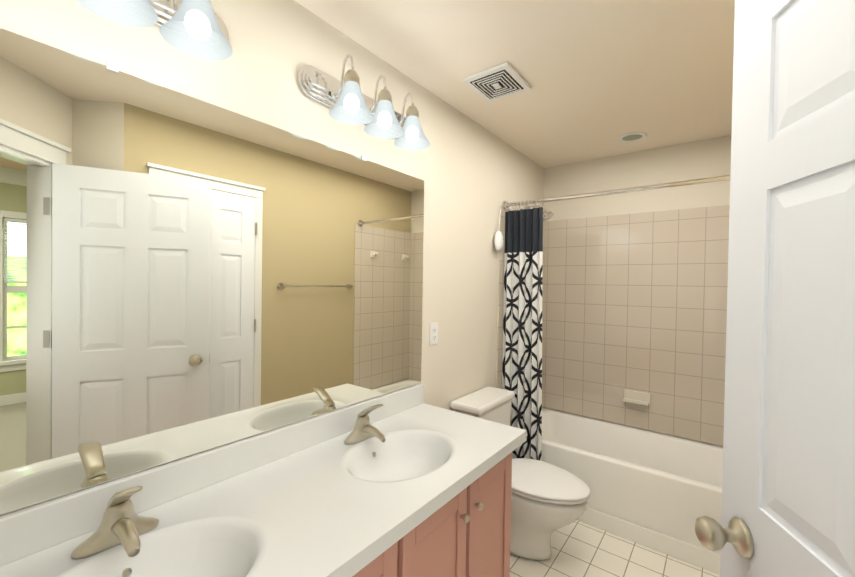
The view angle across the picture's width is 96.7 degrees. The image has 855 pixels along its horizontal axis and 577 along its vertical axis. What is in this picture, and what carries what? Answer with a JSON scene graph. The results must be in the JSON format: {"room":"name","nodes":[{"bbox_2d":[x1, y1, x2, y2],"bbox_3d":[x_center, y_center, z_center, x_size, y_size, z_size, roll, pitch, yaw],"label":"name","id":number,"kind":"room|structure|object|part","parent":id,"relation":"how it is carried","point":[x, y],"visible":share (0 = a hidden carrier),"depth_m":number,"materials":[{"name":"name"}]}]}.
{"room":"bathroom","nodes":[
{"label":"bathroom","id":0,"kind":"room"},
{"bbox_2d":[0,0,543,515],"bbox_3d":[-0.122,0.205,1.914,0.110,2.440,3.620,1,1,38],"label":"wall","id":1,"kind":"structure","parent":0,"point":[472,174],"depth_m":1.68,"materials":[{"name":"beige paint"}]},
{"bbox_2d":[75,0,232,60],"bbox_3d":[-0.712,-0.745,0.852,0.217,0.232,0.610,1,1,38],"label":"sconce","id":2,"kind":"object","parent":1,"relation":"attached to","point":[196,28],"visible":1,"depth_m":0.95,"materials":[{"name":"white glass"}]},
{"bbox_2d":[0,28,423,514],"bbox_3d":[-0.563,-0.038,1.235,0.011,1.038,1.757,1,1,38],"label":"mirror","id":3,"kind":"object","parent":1,"relation":"attached to","point":[182,275],"visible":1,"depth_m":1.04,"materials":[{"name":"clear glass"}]},
{"bbox_2d":[297,54,430,150],"bbox_3d":[-0.191,-0.741,1.524,0.217,0.232,0.610,1,1,38],"label":"sconce","id":4,"kind":"object","parent":1,"relation":"attached to","point":[347,101],"visible":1,"depth_m":1.44,"materials":[{"name":"white glass"}]},
{"bbox_2d":[429,322,437,344],"bbox_3d":[0.035,0.240,2.021,0.008,0.115,0.070,1,1,38],"label":"outlet","id":5,"kind":"object","parent":1,"relation":"attached to","point":[432,341],"depth_m":2.01,"materials":[{"name":"white plastic"}]},
{"bbox_3d":[0.037,0.240,2.019,0.002,0.073,0.033,1,1,38],"label":"electrical outlet faces on the wall","id":6,"kind":"part","parent":5,"relation":"part of","materials":[{"name":"white plastic"}]},
{"bbox_2d":[496,206,513,388],"bbox_3d":[0.722,0.218,2.907,0.008,1.566,0.782,1,1,38],"label":"wall tile","id":7,"kind":"structure","parent":1,"relation":"attached to","point":[500,309],"depth_m":2.62,"materials":[{"name":"beige tile"}]},
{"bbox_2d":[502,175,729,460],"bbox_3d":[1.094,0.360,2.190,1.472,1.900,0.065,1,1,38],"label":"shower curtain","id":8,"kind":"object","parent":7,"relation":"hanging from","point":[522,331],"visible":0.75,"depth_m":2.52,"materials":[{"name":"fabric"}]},
{"bbox_2d":[494,209,502,250],"bbox_3d":[0.480,-0.393,2.524,0.049,0.293,0.112,1,1,38],"label":"loofah","id":9,"kind":"object","parent":8,"relation":"hanging from","point":[498,241],"visible":1,"depth_m":2.49,"materials":[{"name":"white"}]},
{"bbox_3d":[1.110,-0.552,2.180,1.472,0.074,0.060,2,1,38],"label":"curtain rod","id":10,"kind":"part","parent":8,"relation":"part of","materials":[{"name":"silver metal"}]},
{"bbox_2d":[525,204,553,221],"bbox_3d":[0.848,-0.577,2.870,0.211,0.150,0.104,1,1,38],"label":"shower head","id":11,"kind":"object","parent":1,"relation":"attached to","point":[547,215],"visible":0.65,"depth_m":2.83},
{"bbox_2d":[294,0,734,167],"bbox_3d":[0.623,-1.046,1.335,1.945,0.100,3.620,1,1,38],"label":"ceiling","id":12,"kind":"structure","parent":0,"point":[599,77],"depth_m":1.67,"materials":[{"name":"beige paint"}]},
{"bbox_2d":[462,62,530,101],"bbox_3d":[0.341,-0.997,1.858,0.240,0.018,0.270,1,1,38],"label":"ceiling vent","id":13,"kind":"object","parent":12,"relation":"in","point":[514,74],"depth_m":1.83,"materials":[{"name":"white plastic"}]},
{"bbox_3d":[0.341,-0.993,1.858,0.184,0.002,0.210,1,1,38],"label":"dark ceiling air vent","id":14,"kind":"part","parent":13,"relation":"part of","materials":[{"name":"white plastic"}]},
{"bbox_3d":[0.340,-0.990,1.858,0.168,0.003,0.194,1,1,38],"label":"ceiling air vent louvers","id":15,"kind":"part","parent":13,"relation":"part of","materials":[{"name":"white plastic"}]},
{"bbox_2d":[618,132,646,142],"bbox_3d":[1.349,-0.995,2.506,0.170,0.008,0.170,1,1,38],"label":"recessed light","id":16,"kind":"object","parent":12,"relation":"in","point":[631,137],"visible":1,"depth_m":2.50,"materials":[{"name":"white plastic"}]},
{"bbox_2d":[510,520,719,576],"bbox_3d":[0.580,1.469,1.372,1.935,0.050,3.620,1,1,38],"label":"floor","id":17,"kind":"structure","parent":0,"point":[580,549],"depth_m":2.01,"materials":[{"name":"tile"}]},
{"bbox_2d":[0,383,526,576],"bbox_3d":[-0.354,0.937,1.077,0.572,0.992,1.760,1,1,38],"label":"bathroom vanity","id":18,"kind":"object","parent":17,"relation":"on","point":[406,482],"visible":1,"depth_m":1.06,"materials":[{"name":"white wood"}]},
{"bbox_2d":[71,486,158,559],"bbox_3d":[-0.687,0.513,0.860,0.153,0.149,0.162,2,1,38],"label":"faucet","id":19,"kind":"object","parent":18,"relation":"on","point":[121,532],"depth_m":0.85,"materials":[{"name":"beige metal"}]},
{"bbox_2d":[344,404,384,444],"bbox_3d":[-0.221,0.512,1.461,0.153,0.149,0.162,2,1,38],"label":"faucet","id":20,"kind":"object","parent":18,"relation":"on","point":[363,433],"depth_m":1.45,"materials":[{"name":"beige metal"}]},
{"bbox_2d":[450,386,590,559],"bbox_3d":[0.530,1.038,2.106,0.704,0.790,0.440,1,1,38],"label":"toilet","id":21,"kind":"object","parent":17,"relation":"on","point":[548,500],"visible":0.58,"depth_m":1.99,"materials":[{"name":"white ceramic"}]},
{"bbox_3d":[0.330,0.870,2.261,0.182,0.375,0.418,2,1,38],"label":"tank","id":22,"kind":"part","parent":21,"relation":"part of","materials":[{"name":"white ceramic"}]},
{"bbox_3d":[0.337,0.659,2.256,0.199,0.043,0.440,2,1,38],"label":"tank lid","id":23,"kind":"part","parent":21,"relation":"part of","materials":[{"name":"white ceramic"}]},
{"bbox_3d":[0.615,1.026,2.040,0.490,0.042,0.385,2,1,38],"label":"seat","id":24,"kind":"part","parent":21,"relation":"part of","materials":[{"name":"white plastic"}]},
{"bbox_2d":[542,408,722,573],"bbox_3d":[1.311,1.230,2.499,1.458,0.420,0.701,1,1,38],"label":"tub","id":25,"kind":"object","parent":17,"relation":"on","point":[662,493],"visible":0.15,"depth_m":2.27,"materials":[{"name":"white ceramic"}]},
{"bbox_2d":[542,135,730,446],"bbox_3d":[1.582,0.220,2.815,1.700,2.440,0.110,1,1,38],"label":"wall","id":26,"kind":"structure","parent":0,"point":[706,158],"depth_m":2.75,"materials":[{"name":"beige paint"}]},
{"bbox_2d":[542,205,729,445],"bbox_3d":[1.545,0.233,2.768,1.480,1.566,0.008,1,1,38],"label":"wall tile","id":27,"kind":"structure","parent":26,"relation":"attached to","point":[635,302],"depth_m":2.76,"materials":[{"name":"beige tile"}]},
{"bbox_2d":[623,389,649,405],"bbox_3d":[1.510,0.792,2.750,0.170,0.085,0.064,1,1,38],"label":"soap dish","id":28,"kind":"object","parent":27,"relation":"attached to","point":[637,397],"visible":1,"depth_m":2.75,"materials":[{"name":"beige ceramic"}]},
{"bbox_3d":[0.181,-0.786,-0.043,0.590,0.395,0.590,1,1,38],"label":"wall","id":29,"kind":"structure","parent":0,"visible":0},
{"bbox_2d":[695,0,854,576],"bbox_3d":[0.561,0.429,0.429,0.187,2.030,0.724,1,1,11],"label":"bathroom door","id":30,"kind":"structure","parent":29,"relation":"in","point":[788,493],"depth_m":0.61,"materials":[{"name":"white paint"}]},
{"bbox_3d":[0.614,0.471,0.715,0.187,0.068,0.068,1,1,11],"label":"knob","id":31,"kind":"part","parent":30,"relation":"part of","materials":[{"name":"silver metal"}]}
]}

